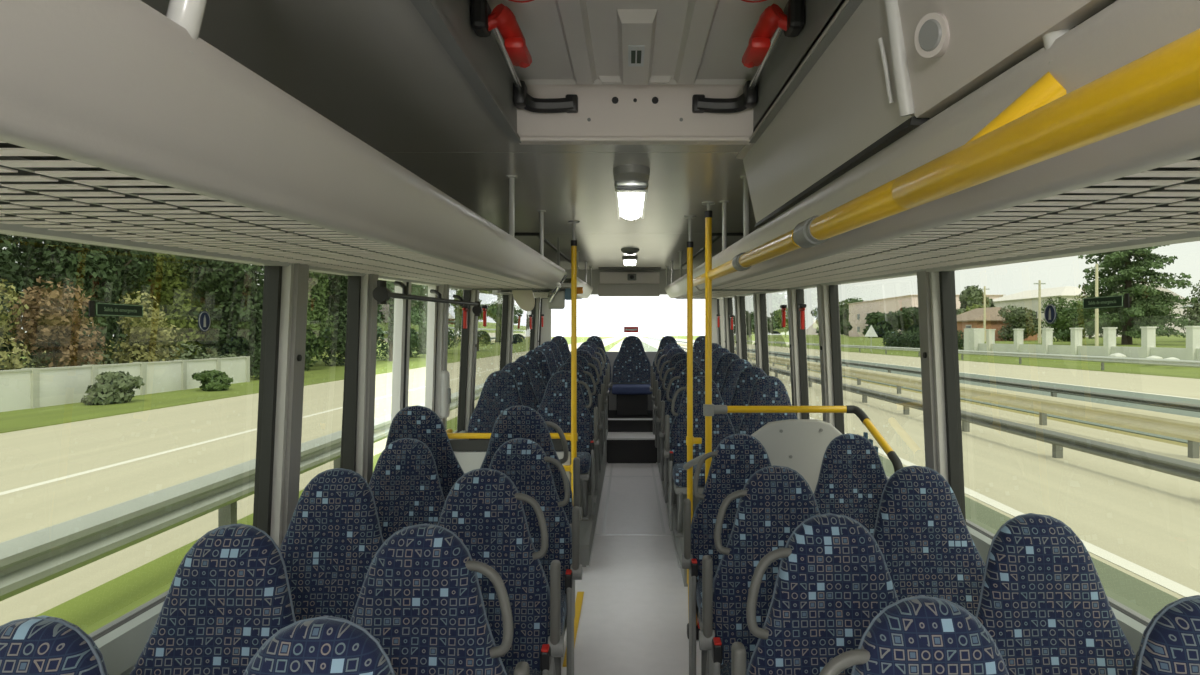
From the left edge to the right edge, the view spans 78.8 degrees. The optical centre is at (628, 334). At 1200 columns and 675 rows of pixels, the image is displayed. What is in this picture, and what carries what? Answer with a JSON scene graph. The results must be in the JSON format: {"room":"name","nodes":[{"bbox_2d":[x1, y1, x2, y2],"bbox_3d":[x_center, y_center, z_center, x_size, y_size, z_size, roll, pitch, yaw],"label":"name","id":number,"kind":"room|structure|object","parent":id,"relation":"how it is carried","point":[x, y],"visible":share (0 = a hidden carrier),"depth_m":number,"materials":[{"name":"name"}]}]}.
{"room":"vehicle interior","nodes":[
{"label":"vehicle interior","id":0,"kind":"room"},
{"bbox_2d":[580,428,607,566],"bbox_3d":[-0.745,1.314,6.860,0.970,0.411,4.280,0,0,0],"label":"floor","id":1,"kind":"structure","parent":0,"point":[587,528],"depth_m":5.34,"materials":[{"name":"grey"}]},
{"bbox_2d":[467,370,522,439],"bbox_3d":[-0.965,0.798,5.314,0.471,1.062,0.497,0,0,0],"label":"seat","id":2,"kind":"object","parent":1,"relation":"on","point":[500,391],"visible":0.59,"depth_m":5.43,"materials":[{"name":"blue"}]},
{"bbox_2d":[501,362,539,410],"bbox_3d":[-0.965,0.759,5.984,0.471,1.062,0.497,0,0,0],"label":"seat","id":3,"kind":"object","parent":1,"relation":"on","point":[518,370],"visible":0.3,"depth_m":6.11,"materials":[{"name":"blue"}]},
{"bbox_2d":[515,355,545,403],"bbox_3d":[-0.965,0.719,6.663,0.471,1.062,0.497,0,0,0],"label":"seat","id":4,"kind":"object","parent":1,"relation":"on","point":[529,362],"visible":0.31,"depth_m":6.79,"materials":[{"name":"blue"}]},
{"bbox_2d":[526,350,551,385],"bbox_3d":[-0.965,0.680,7.333,0.471,1.062,0.497,0,0,0],"label":"seat","id":5,"kind":"object","parent":1,"relation":"on","point":[541,358],"visible":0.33,"depth_m":7.46,"materials":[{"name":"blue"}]},
{"bbox_2d":[537,370,598,520],"bbox_3d":[-0.472,0.798,5.314,0.506,1.062,0.497,0,0,0],"label":"seat","id":6,"kind":"object","parent":1,"relation":"on","point":[555,406],"visible":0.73,"depth_m":5.40,"materials":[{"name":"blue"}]},
{"bbox_2d":[577,452,590,473],"bbox_3d":[-0.490,0.913,5.247,0.430,0.110,0.365,0,0,0],"label":"cushion","id":7,"kind":"object","parent":6,"relation":"on","point":[585,457],"depth_m":5.09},
{"bbox_2d":[557,362,602,494],"bbox_3d":[-0.472,0.759,5.984,0.506,1.062,0.497,0,0,0],"label":"seat","id":8,"kind":"object","parent":1,"relation":"on","point":[581,374],"visible":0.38,"depth_m":6.08,"materials":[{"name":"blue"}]},
{"bbox_2d":[565,355,604,469],"bbox_3d":[-0.472,0.719,6.663,0.506,1.062,0.497,0,0,0],"label":"seat","id":9,"kind":"object","parent":1,"relation":"on","point":[581,360],"visible":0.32,"depth_m":6.77,"materials":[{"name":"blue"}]},
{"bbox_2d":[577,350,606,456],"bbox_3d":[-0.472,0.680,7.333,0.506,1.062,0.497,0,0,0],"label":"seat","id":10,"kind":"object","parent":1,"relation":"on","point":[584,353],"visible":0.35,"depth_m":7.44,"materials":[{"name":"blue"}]},
{"bbox_2d":[577,345,608,440],"bbox_3d":[-0.472,0.643,7.984,0.506,1.062,0.497,0,0,0],"label":"seat","id":11,"kind":"object","parent":1,"relation":"on","point":[588,348],"visible":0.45,"depth_m":8.10,"materials":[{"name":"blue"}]},
{"bbox_2d":[579,341,610,428],"bbox_3d":[-0.472,0.605,8.643,0.506,1.062,0.497,0,0,0],"label":"seat","id":12,"kind":"object","parent":1,"relation":"on","point":[593,345],"visible":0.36,"depth_m":8.76,"materials":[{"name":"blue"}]},
{"bbox_2d":[141,0,1116,269],"bbox_3d":[0.010,-0.711,4.000,2.520,0.452,12.400,0,0,0],"label":"ceiling","id":13,"kind":"structure","parent":0,"point":[376,70],"depth_m":2.47,"materials":[{"name":"grey"}]},
{"bbox_2d":[0,0,570,301],"bbox_3d":[-0.818,-0.431,2.150,0.835,0.644,6.700,0,0,0],"label":"luggage rack","id":14,"kind":"object","parent":13,"relation":"attached to","point":[121,126],"depth_m":1.02,"materials":[{"name":"white"}]},
{"bbox_2d":[373,280,482,315],"bbox_3d":[-1.106,-0.201,4.235,0.101,0.132,2.070,0,0,0],"label":"rod","id":15,"kind":"object","parent":14,"relation":"attached to","point":[382,294],"depth_m":3.58,"materials":[{"name":"black metal"}]},
{"bbox_2d":[512,290,534,310],"bbox_3d":[-0.773,-0.324,5.521,0.218,0.292,0.096,0,0,25],"label":"convex mirror","id":16,"kind":"object","parent":14,"relation":"attached to","point":[525,299],"visible":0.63,"depth_m":5.51,"materials":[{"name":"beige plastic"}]},
{"bbox_2d":[495,251,592,298],"bbox_3d":[-0.851,-0.636,8.131,0.768,0.524,3.062,0,0,0],"label":"luggage rack","id":17,"kind":"object","parent":13,"relation":"attached to","point":[587,289],"visible":0.31,"depth_m":8.29,"materials":[{"name":"white"}]},
{"bbox_2d":[548,238,582,308],"bbox_3d":[-0.488,-0.545,5.629,0.274,0.690,0.060,0,0,6],"label":"monitor","id":18,"kind":"object","parent":13,"relation":"hanging from","point":[558,302],"visible":0.73,"depth_m":5.62,"materials":[{"name":"grey plastic"}]},
{"bbox_2d":[508,233,749,268],"bbox_3d":[0.000,-0.803,7.440,2.400,0.166,4.320,0,0,0],"label":"trim","id":19,"kind":"structure","parent":13,"relation":"attached to","point":[718,235],"depth_m":5.57,"materials":[{"name":"grey"}]},
{"bbox_2d":[613,164,649,220],"bbox_3d":[0.010,-0.648,3.429,0.148,0.099,1.258,0,0,0],"label":"ceiling light","id":20,"kind":"object","parent":13,"relation":"attached to","point":[631,181],"visible":1,"depth_m":3.01,"materials":[{"name":"grey"}]},
{"bbox_2d":[410,0,862,144],"bbox_3d":[0.020,-0.717,1.727,0.814,0.268,1.406,0,0,0],"label":"roof hatch","id":21,"kind":"object","parent":13,"relation":"attached to","point":[564,72],"visible":0.99,"depth_m":2.03,"materials":[{"name":"grey plastic"}]},
{"bbox_2d":[665,251,782,298],"bbox_3d":[0.851,-0.622,7.706,0.768,0.553,3.912,0,0,0],"label":"luggage rack","id":22,"kind":"object","parent":13,"relation":"attached to","point":[677,289],"visible":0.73,"depth_m":7.43,"materials":[{"name":"white"}]},
{"bbox_2d":[693,0,1199,290],"bbox_3d":[0.812,-0.435,2.206,0.845,0.651,6.812,0,0,0],"label":"luggage rack","id":23,"kind":"object","parent":13,"relation":"attached to","point":[859,121],"visible":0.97,"depth_m":1.23,"materials":[{"name":"white"}]},
{"bbox_2d":[693,29,1199,286],"bbox_3d":[0.458,-0.273,2.590,0.122,0.217,4.682,0,0,0],"label":"handrail","id":24,"kind":"object","parent":23,"relation":"attached to","point":[1045,122],"visible":0.95,"depth_m":0.77,"materials":[{"name":"yellow metal"}]},
{"bbox_2d":[598,272,659,296],"bbox_3d":[0.000,-0.695,10.030,0.840,0.330,0.140,0,0,0],"label":"wall","id":25,"kind":"structure","parent":0,"point":[612,284],"depth_m":9.96,"materials":[{"name":"white"}]},
{"bbox_2d":[540,270,718,409],"bbox_3d":[0.020,-0.075,10.140,2.640,2.350,0.080,0,0,0],"label":"wall","id":26,"kind":"structure","parent":0,"point":[546,331],"depth_m":10.10,"materials":[{"name":"grey"}]},
{"bbox_2d":[561,463,700,674],"bbox_3d":[0.010,1.560,3.175,2.680,0.120,10.750,0,0,0],"label":"floor","id":27,"kind":"structure","parent":0,"point":[634,618],"depth_m":4.25,"materials":[{"name":"plastic"}]},
{"bbox_2d":[0,615,108,674],"bbox_3d":[-0.920,0.969,0.944,0.471,1.062,0.497,0,0,0],"label":"seat","id":28,"kind":"object","parent":27,"relation":"on","point":[39,645],"visible":1,"depth_m":1.10,"materials":[{"name":"blue"}]},
{"bbox_2d":[130,523,295,674],"bbox_3d":[-0.910,0.969,1.504,0.471,1.062,0.497,0,0,0],"label":"seat","id":29,"kind":"object","parent":27,"relation":"on","point":[230,592],"visible":0.9,"depth_m":1.63,"materials":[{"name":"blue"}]},
{"bbox_2d":[243,615,394,674],"bbox_3d":[-0.457,0.969,0.944,0.506,1.062,0.497,0,0,0],"label":"seat","id":30,"kind":"object","parent":27,"relation":"on","point":[323,645],"visible":1,"depth_m":1.10,"materials":[{"name":"blue"}]},
{"bbox_2d":[279,468,383,621],"bbox_3d":[-0.955,0.969,2.213,0.471,1.062,0.497,0,0,0],"label":"seat","id":31,"kind":"object","parent":27,"relation":"on","point":[330,543],"visible":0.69,"depth_m":2.33,"materials":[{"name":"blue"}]},
{"bbox_2d":[369,438,444,541],"bbox_3d":[-0.945,0.969,2.924,0.471,1.062,0.497,0,0,0],"label":"seat","id":32,"kind":"object","parent":27,"relation":"on","point":[405,486],"visible":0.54,"depth_m":3.04,"materials":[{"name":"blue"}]},
{"bbox_2d":[350,523,529,674],"bbox_3d":[-0.457,0.969,1.504,0.506,1.062,0.497,0,0,0],"label":"seat","id":33,"kind":"object","parent":27,"relation":"on","point":[420,597],"visible":0.94,"depth_m":1.63,"materials":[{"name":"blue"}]},
{"bbox_2d":[437,468,563,674],"bbox_3d":[-0.457,0.969,2.213,0.506,1.062,0.497,0,0,0],"label":"seat","id":34,"kind":"object","parent":27,"relation":"on","point":[484,508],"visible":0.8,"depth_m":2.32,"materials":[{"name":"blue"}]},
{"bbox_2d":[446,429,570,484],"bbox_3d":[-0.789,1.051,4.729,0.839,0.858,0.244,0,0,0],"label":"wall","id":35,"kind":"structure","parent":27,"relation":"on","point":[470,454],"depth_m":4.62,"materials":[{"name":"grey"}]},
{"bbox_2d":[586,462,679,567],"bbox_3d":[0.033,1.494,6.625,0.615,0.012,3.850,0,0,0],"label":"trim","id":36,"kind":"structure","parent":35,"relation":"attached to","point":[675,549],"depth_m":5.72,"materials":[{"name":"white"}]},
{"bbox_2d":[488,438,581,674],"bbox_3d":[-0.445,0.969,2.924,0.506,1.062,0.497,0,0,0],"label":"seat","id":37,"kind":"object","parent":27,"relation":"on","point":[524,461],"visible":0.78,"depth_m":3.03,"materials":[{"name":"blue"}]},
{"bbox_2d":[563,221,578,497],"bbox_3d":[-0.365,0.392,4.600,0.124,2.216,0.090,0,0,0],"label":"pole","id":38,"kind":"object","parent":27,"relation":"on","point":[572,436],"visible":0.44,"depth_m":4.59,"materials":[{"name":"yellow metal"}]},
{"bbox_2d":[563,592,583,666],"bbox_3d":[-0.281,1.497,3.775,0.038,0.006,0.950,0,0,0],"label":"strip","id":39,"kind":"object","parent":27,"relation":"on","point":[579,598],"visible":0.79,"depth_m":3.89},
{"bbox_2d":[596,464,670,534],"bbox_3d":[0.040,1.498,6.984,0.580,0.003,3.032,0,0,0],"label":"trim","id":40,"kind":"structure","parent":27,"relation":"on","point":[652,467],"depth_m":6.41,"materials":[{"name":"white"}]},
{"bbox_2d":[684,215,701,583],"bbox_3d":[0.381,0.386,4.350,0.104,2.188,0.070,0,0,0],"label":"pole","id":41,"kind":"object","parent":27,"relation":"on","point":[691,440],"visible":0.95,"depth_m":4.34,"materials":[{"name":"yellow metal"}]},
{"bbox_2d":[702,202,714,483],"bbox_3d":[0.414,0.395,3.800,0.069,2.169,0.070,0,0,0],"label":"pole","id":42,"kind":"object","parent":27,"relation":"on","point":[708,214],"visible":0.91,"depth_m":3.79,"materials":[{"name":"yellow metal"}]},
{"bbox_2d":[681,433,771,674],"bbox_3d":[0.477,0.969,3.063,0.506,1.062,0.497,0,0,0],"label":"seat","id":43,"kind":"object","parent":27,"relation":"on","point":[737,457],"visible":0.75,"depth_m":3.16,"materials":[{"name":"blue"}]},
{"bbox_2d":[696,577,713,620],"bbox_3d":[0.495,1.085,2.998,0.430,0.110,0.365,0,0,0],"label":"cushion","id":44,"kind":"object","parent":43,"relation":"on","point":[698,579],"depth_m":2.99,"materials":[{"name":"fabric"}]},
{"bbox_2d":[699,465,819,674],"bbox_3d":[0.477,0.969,2.264,0.506,1.062,0.497,0,0,0],"label":"seat","id":45,"kind":"object","parent":27,"relation":"on","point":[775,500],"visible":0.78,"depth_m":2.37,"materials":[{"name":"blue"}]},
{"bbox_2d":[720,662,749,674],"bbox_3d":[0.495,1.085,2.197,0.430,0.110,0.365,0,0,0],"label":"cushion","id":46,"kind":"object","parent":45,"relation":"on","point":[725,668],"depth_m":2.27,"materials":[{"name":"fabric"}]},
{"bbox_2d":[703,404,902,493],"bbox_3d":[0.813,0.930,3.578,0.852,1.140,0.656,0,0,0],"label":"partition","id":47,"kind":"structure","parent":27,"relation":"on","point":[800,445],"depth_m":3.84,"materials":[{"name":"grey plastic"}]},
{"bbox_2d":[731,513,898,674],"bbox_3d":[0.477,0.969,1.603,0.506,1.062,0.497,0,0,0],"label":"seat","id":48,"kind":"object","parent":27,"relation":"on","point":[833,578],"visible":0.91,"depth_m":1.73,"materials":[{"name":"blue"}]},
{"bbox_2d":[814,433,887,534],"bbox_3d":[0.985,0.969,3.063,0.471,1.062,0.497,0,0,0],"label":"seat","id":49,"kind":"object","parent":27,"relation":"on","point":[852,479],"visible":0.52,"depth_m":3.18,"materials":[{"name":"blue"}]},
{"bbox_2d":[819,595,1008,674],"bbox_3d":[0.477,0.969,1.034,0.506,1.062,0.497,0,0,0],"label":"seat","id":50,"kind":"object","parent":27,"relation":"on","point":[920,634],"visible":1,"depth_m":1.18,"materials":[{"name":"blue"}]},
{"bbox_2d":[872,465,984,615],"bbox_3d":[0.965,0.969,2.264,0.471,1.062,0.497,0,0,0],"label":"seat","id":51,"kind":"object","parent":27,"relation":"on","point":[922,535],"visible":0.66,"depth_m":2.38,"materials":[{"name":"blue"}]},
{"bbox_2d":[975,513,1135,674],"bbox_3d":[0.995,0.969,1.603,0.471,1.062,0.497,0,0,0],"label":"seat","id":52,"kind":"object","parent":27,"relation":"on","point":[1044,605],"visible":0.85,"depth_m":1.72,"materials":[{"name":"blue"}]},
{"bbox_2d":[1132,595,1199,674],"bbox_3d":[0.965,0.969,1.034,0.471,1.062,0.497,0,0,0],"label":"seat","id":53,"kind":"object","parent":27,"relation":"on","point":[1170,642],"visible":1,"depth_m":1.19,"materials":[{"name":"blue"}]},
{"bbox_2d":[607,410,656,462],"bbox_3d":[0.010,1.268,9.315,2.480,0.463,1.570,0,0,0],"label":"steps","id":54,"kind":"structure","parent":0,"point":[630,439],"depth_m":8.54,"materials":[{"name":"plastic"}]},
{"bbox_2d":[612,336,652,415],"bbox_3d":[0.040,0.524,9.622,0.526,1.032,0.684,0,0,0],"label":"seat","id":55,"kind":"object","parent":54,"relation":"on","point":[631,364],"visible":0.94,"depth_m":9.79,"materials":[{"name":"blue"}]},
{"bbox_2d":[612,384,652,394],"bbox_3d":[0.040,0.708,9.550,0.526,0.105,0.540,0,0,0],"label":"cushion","id":56,"kind":"object","parent":55,"relation":"on","point":[617,389],"depth_m":9.29,"materials":[{"name":"fabric"}]},
{"bbox_2d":[657,460,699,586],"bbox_3d":[0.790,1.314,6.675,0.920,0.411,4.650,0,0,0],"label":"floor","id":57,"kind":"structure","parent":0,"point":[678,540],"depth_m":5.29,"materials":[{"name":"grey"}]},
{"bbox_2d":[650,343,680,434],"bbox_3d":[0.492,0.623,8.323,0.506,1.062,0.497,0,0,0],"label":"seat","id":58,"kind":"object","parent":57,"relation":"on","point":[669,346],"visible":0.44,"depth_m":8.44,"materials":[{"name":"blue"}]},
{"bbox_2d":[652,347,686,447],"bbox_3d":[0.492,0.664,7.623,0.506,1.062,0.497,0,0,0],"label":"seat","id":59,"kind":"object","parent":57,"relation":"on","point":[671,352],"visible":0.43,"depth_m":7.74,"materials":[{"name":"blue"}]},
{"bbox_2d":[654,353,686,466],"bbox_3d":[0.492,0.703,6.944,0.506,1.062,0.497,0,0,0],"label":"seat","id":60,"kind":"object","parent":57,"relation":"on","point":[675,358],"visible":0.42,"depth_m":7.04,"materials":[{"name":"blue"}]},
{"bbox_2d":[656,359,699,484],"bbox_3d":[0.492,0.741,6.284,0.506,1.062,0.497,0,0,0],"label":"seat","id":61,"kind":"object","parent":57,"relation":"on","point":[680,365],"visible":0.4,"depth_m":6.38,"materials":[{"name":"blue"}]},
{"bbox_2d":[660,366,704,507],"bbox_3d":[0.492,0.780,5.623,0.506,1.062,0.497,0,0,0],"label":"seat","id":62,"kind":"object","parent":57,"relation":"on","point":[682,378],"visible":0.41,"depth_m":5.72,"materials":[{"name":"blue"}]},
{"bbox_2d":[664,376,734,536],"bbox_3d":[0.492,0.818,4.963,0.506,1.062,0.497,0,0,0],"label":"seat","id":63,"kind":"object","parent":57,"relation":"on","point":[675,449],"visible":0.66,"depth_m":5.04,"materials":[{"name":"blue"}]},
{"bbox_2d":[673,463,704,486],"bbox_3d":[0.510,0.934,4.897,0.430,0.110,0.365,0,0,0],"label":"cushion","id":64,"kind":"object","parent":63,"relation":"on","point":[679,473],"depth_m":4.73,"materials":[{"name":"fabric"}]},
{"bbox_2d":[712,353,740,390],"bbox_3d":[0.985,0.703,6.944,0.471,1.062,0.497,0,0,0],"label":"seat","id":65,"kind":"object","parent":57,"relation":"on","point":[725,359],"visible":0.25,"depth_m":7.07,"materials":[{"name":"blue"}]},
{"bbox_2d":[720,359,751,405],"bbox_3d":[0.985,0.741,6.284,0.471,1.062,0.497,0,0,0],"label":"seat","id":66,"kind":"object","parent":57,"relation":"on","point":[736,366],"visible":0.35,"depth_m":6.41,"materials":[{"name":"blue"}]},
{"bbox_2d":[727,366,766,433],"bbox_3d":[0.985,0.780,5.623,0.471,1.062,0.497,0,0,0],"label":"seat","id":67,"kind":"object","parent":57,"relation":"on","point":[748,376],"visible":0.3,"depth_m":5.75,"materials":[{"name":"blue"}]},
{"bbox_2d":[738,376,797,434],"bbox_3d":[0.985,0.818,4.963,0.471,1.062,0.497,0,0,0],"label":"seat","id":68,"kind":"object","parent":57,"relation":"on","point":[767,390],"visible":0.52,"depth_m":5.09,"materials":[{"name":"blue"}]},
{"bbox_3d":[-0.775,1.440,3.150,0.910,0.120,0.800,0,0,0],"label":"floor","id":69,"kind":"structure","parent":0,"visible":0},
{"bbox_2d":[385,405,463,500],"bbox_3d":[-0.965,0.849,3.510,0.471,1.062,0.469,0,0,0],"label":"seat","id":70,"kind":"object","parent":69,"relation":"on","point":[421,423],"visible":0.29,"depth_m":3.30,"materials":[{"name":"blue"}]},
{"bbox_2d":[480,405,581,626],"bbox_3d":[-0.477,0.849,3.510,0.506,1.062,0.469,0,0,0],"label":"seat","id":71,"kind":"object","parent":69,"relation":"on","point":[520,421],"visible":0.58,"depth_m":3.31,"materials":[{"name":"blue"}]},
{"bbox_3d":[-1.236,0.300,4.000,0.129,3.100,12.400,0,0,0],"label":"wall","id":72,"kind":"structure","parent":0,"visible":0},
{"bbox_2d":[0,233,268,640],"bbox_3d":[-1.233,0.098,1.075,0.082,1.275,2.850,0,0,0],"label":"window","id":73,"kind":"structure","parent":72,"relation":"in","point":[125,442],"depth_m":1.77,"materials":[{"name":"clear glass"}]},
{"bbox_2d":[89,301,142,316],"bbox_3d":[-1.226,-0.060,1.748,0.002,0.036,0.183,0,0,0],"label":"sticker","id":74,"kind":"object","parent":73,"relation":"attached to","point":[102,309],"visible":1,"depth_m":1.74,"materials":[{"name":"green"}]},
{"bbox_2d":[94,430,468,674],"bbox_3d":[-1.205,0.755,3.950,0.070,0.090,12.300,0,0,0],"label":"trim","id":75,"kind":"structure","parent":72,"relation":"attached to","point":[121,648],"depth_m":1.74,"materials":[{"name":"grey"}]},
{"bbox_2d":[257,232,309,547],"bbox_3d":[-1.208,0.090,2.545,0.164,1.300,0.141,0,0,0],"label":"window pillar","id":76,"kind":"structure","parent":72,"relation":"attached to","point":[287,298],"depth_m":2.50,"materials":[{"name":"grey"}]},
{"bbox_2d":[299,271,349,497],"bbox_3d":[-1.233,0.098,2.910,0.082,1.275,0.620,0,0,0],"label":"window","id":77,"kind":"structure","parent":72,"relation":"in","point":[328,293],"depth_m":2.97,"materials":[{"name":"clear glass"}]},
{"bbox_2d":[343,249,378,484],"bbox_3d":[-1.208,0.470,3.256,0.164,2.060,0.121,0,0,0],"label":"window pillar","id":78,"kind":"structure","parent":72,"relation":"attached to","point":[359,408],"depth_m":3.21,"materials":[{"name":"grey"}]},
{"bbox_2d":[391,282,406,422],"bbox_3d":[-1.226,0.475,3.596,0.107,1.990,0.572,0,0,0],"label":"door","id":79,"kind":"structure","parent":72,"relation":"in","point":[399,334],"depth_m":3.82,"materials":[{"name":"grey"}]},
{"bbox_2d":[404,282,437,410],"bbox_3d":[-1.226,0.475,4.199,0.107,1.990,0.602,0,0,0],"label":"door","id":80,"kind":"structure","parent":72,"relation":"in","point":[432,306],"depth_m":4.45,"materials":[{"name":"grey"}]},
{"bbox_2d":[434,267,448,426],"bbox_3d":[-1.208,0.470,4.556,0.164,2.060,0.121,0,0,0],"label":"trim","id":81,"kind":"structure","parent":72,"relation":"attached to","point":[442,308],"depth_m":4.51,"materials":[{"name":"grey"}]},
{"bbox_2d":[440,370,450,418],"bbox_3d":[-1.151,0.370,4.560,0.068,0.300,0.090,0,0,0],"label":"box","id":82,"kind":"object","parent":72,"relation":"attached to","point":[445,390],"visible":0.98,"depth_m":4.52,"materials":[{"name":"grey plastic"}]},
{"bbox_2d":[445,288,465,432],"bbox_3d":[-1.233,0.098,5.030,0.082,1.275,0.860,0,0,0],"label":"window","id":83,"kind":"structure","parent":72,"relation":"in","point":[455,318],"depth_m":5.21,"materials":[{"name":"clear glass"}]},
{"bbox_2d":[459,290,478,430],"bbox_3d":[-1.208,0.090,5.495,0.164,1.300,0.121,0,0,0],"label":"trim","id":84,"kind":"structure","parent":72,"relation":"attached to","point":[470,334],"depth_m":5.46,"materials":[{"name":"grey"}]},
{"bbox_2d":[474,290,504,408],"bbox_3d":[-1.233,0.098,6.345,0.082,1.275,1.610,0,0,0],"label":"window","id":85,"kind":"structure","parent":72,"relation":"in","point":[490,337],"depth_m":6.43,"materials":[{"name":"clear glass"}]},
{"bbox_2d":[501,290,514,369],"bbox_3d":[-1.208,0.090,7.195,0.164,1.300,0.134,0,0,0],"label":"trim","id":86,"kind":"structure","parent":72,"relation":"attached to","point":[509,301],"depth_m":7.15,"materials":[{"name":"grey"}]},
{"bbox_2d":[512,301,532,361],"bbox_3d":[-1.233,0.098,8.250,0.082,1.275,2.000,0,0,0],"label":"window","id":87,"kind":"structure","parent":72,"relation":"in","point":[522,333],"depth_m":8.32,"materials":[{"name":"clear glass"}]},
{"bbox_2d":[531,291,540,349],"bbox_3d":[-1.208,0.090,9.295,0.164,1.300,0.134,0,0,0],"label":"trim","id":88,"kind":"structure","parent":72,"relation":"attached to","point":[536,310],"depth_m":9.25,"materials":[{"name":"grey"}]},
{"bbox_3d":[1.256,0.300,4.000,0.129,3.100,12.400,0,0,0],"label":"wall","id":89,"kind":"structure","parent":0,"visible":0},
{"bbox_2d":[717,299,724,347],"bbox_3d":[1.253,0.098,9.515,0.082,1.275,1.130,0,0,0],"label":"window","id":90,"kind":"structure","parent":89,"relation":"in","point":[719,301],"depth_m":9.84,"materials":[{"name":"clear glass"}]},
{"bbox_2d":[723,291,732,352],"bbox_3d":[1.228,0.090,8.895,0.164,1.300,0.134,0,0,0],"label":"trim","id":91,"kind":"structure","parent":89,"relation":"attached to","point":[726,301],"depth_m":8.85,"materials":[{"name":"grey"}]},
{"bbox_2d":[734,295,745,359],"bbox_3d":[1.228,0.090,7.945,0.164,1.300,0.134,0,0,0],"label":"trim","id":92,"kind":"structure","parent":89,"relation":"attached to","point":[738,300],"depth_m":7.90,"materials":[{"name":"grey"}]},
{"bbox_2d":[743,295,755,366],"bbox_3d":[1.253,0.098,7.350,0.082,1.275,1.100,0,0,0],"label":"window","id":93,"kind":"structure","parent":89,"relation":"in","point":[747,300],"depth_m":7.55,"materials":[{"name":"clear glass"}]},
{"bbox_2d":[753,293,767,375],"bbox_3d":[1.228,0.090,6.745,0.164,1.300,0.134,0,0,0],"label":"trim","id":94,"kind":"structure","parent":89,"relation":"attached to","point":[758,299],"depth_m":6.70,"materials":[{"name":"grey"}]},
{"bbox_2d":[764,291,791,404],"bbox_3d":[1.253,0.098,6.020,0.082,1.275,1.360,0,0,0],"label":"window","id":95,"kind":"structure","parent":89,"relation":"in","point":[777,336],"depth_m":6.14,"materials":[{"name":"clear glass"}]},
{"bbox_2d":[787,273,806,418],"bbox_3d":[1.228,0.090,5.295,0.164,1.300,0.121,0,0,0],"label":"trim","id":96,"kind":"structure","parent":89,"relation":"attached to","point":[794,296],"depth_m":5.25,"materials":[{"name":"grey"}]},
{"bbox_2d":[801,287,822,420],"bbox_3d":[1.253,0.098,4.880,0.082,1.275,0.760,0,0,0],"label":"window","id":97,"kind":"structure","parent":89,"relation":"in","point":[809,296],"depth_m":5.01,"materials":[{"name":"clear glass"}]},
{"bbox_2d":[817,266,841,432],"bbox_3d":[1.228,0.090,4.445,0.164,1.300,0.134,0,0,0],"label":"trim","id":98,"kind":"structure","parent":89,"relation":"attached to","point":[826,294],"depth_m":4.40,"materials":[{"name":"grey"}]},
{"bbox_2d":[835,275,924,479],"bbox_3d":[1.253,0.098,3.670,0.082,1.275,1.460,0,0,0],"label":"window","id":99,"kind":"structure","parent":89,"relation":"in","point":[878,320],"depth_m":3.60,"materials":[{"name":"clear glass"}]},
{"bbox_2d":[916,241,960,508],"bbox_3d":[1.228,0.090,2.885,0.164,1.300,0.141,0,0,0],"label":"window pillar","id":100,"kind":"structure","parent":89,"relation":"attached to","point":[934,288],"depth_m":2.84,"materials":[{"name":"grey"}]},
{"bbox_2d":[966,525,1145,654],"bbox_3d":[1.225,0.755,3.950,0.070,0.090,12.300,0,0,0],"label":"trim","id":101,"kind":"structure","parent":89,"relation":"attached to","point":[1133,630],"depth_m":1.83,"materials":[{"name":"grey"}]},
{"bbox_2d":[951,241,1199,626],"bbox_3d":[1.253,0.098,1.245,0.082,1.275,3.190,0,0,0],"label":"window","id":102,"kind":"structure","parent":89,"relation":"in","point":[1088,420],"depth_m":1.97,"materials":[{"name":"clear glass"}]},
{"bbox_2d":[1083,293,1128,308],"bbox_3d":[1.244,-0.086,1.909,0.002,0.036,0.183,0,0,0],"label":"sticker","id":103,"kind":"object","parent":102,"relation":"attached to","point":[1113,301],"visible":1,"depth_m":1.90,"materials":[{"name":"green"}]},
{"label":"outside","id":104,"kind":"structure","parent":0,"visible":0},
{"bbox_2d":[373,337,623,455],"bbox_3d":[-7.850,1.864,285.000,7.900,0.032,630.000,0,0,0],"label":"road","id":105,"kind":"structure","parent":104,"point":[417,376],"depth_m":23.88,"materials":[{"name":"asphalt"}]},
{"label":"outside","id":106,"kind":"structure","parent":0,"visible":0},
{"bbox_3d":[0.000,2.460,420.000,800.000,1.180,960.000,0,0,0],"label":"ground","id":107,"kind":"structure","parent":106,"visible":0},
{"bbox_2d":[376,337,612,374],"bbox_3d":[-14.400,1.855,285.000,5.200,0.050,630.000,0,0,0],"label":"grass","id":108,"kind":"structure","parent":107,"relation":"on","point":[385,366],"depth_m":45.28,"materials":[{"name":"plant"}]},
{"bbox_2d":[377,281,426,360],"bbox_3d":[-16.929,-1.877,51.301,5.329,7.664,4.242,0,0,-33],"label":"leafy tree","id":109,"kind":"object","parent":108,"relation":"on","point":[387,310],"visible":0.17,"depth_m":50.86,"materials":[{"name":"green plant"}]},
{"bbox_2d":[373,337,625,470],"bbox_3d":[-3.150,1.863,285.000,1.500,0.033,630.000,0,0,0],"label":"grass verge","id":110,"kind":"structure","parent":107,"relation":"on","point":[608,347],"depth_m":92.98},
{"bbox_2d":[374,403,424,442],"bbox_3d":[-3.367,1.480,44.000,0.185,0.740,92.000,0,0,0],"label":"guardrail","id":111,"kind":"object","parent":110,"relation":"on","point":[382,424],"visible":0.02,"depth_m":9.77,"materials":[{"name":"grey"}]},
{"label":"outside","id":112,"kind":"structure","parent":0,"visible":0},
{"bbox_2d":[376,337,605,361],"bbox_3d":[-38.500,1.850,285.000,43.000,0.060,630.000,0,0,0],"label":"lawn","id":113,"kind":"structure","parent":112,"point":[568,339],"depth_m":68.13,"materials":[{"name":"green plant"}]},
{"bbox_2d":[378,285,427,356],"bbox_3d":[-17.986,-2.376,59.625,8.684,8.693,6.269,0,0,18],"label":"leafy tree","id":114,"kind":"object","parent":113,"relation":"on","point":[419,348],"visible":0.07,"depth_m":58.95,"materials":[{"name":"green plant"}]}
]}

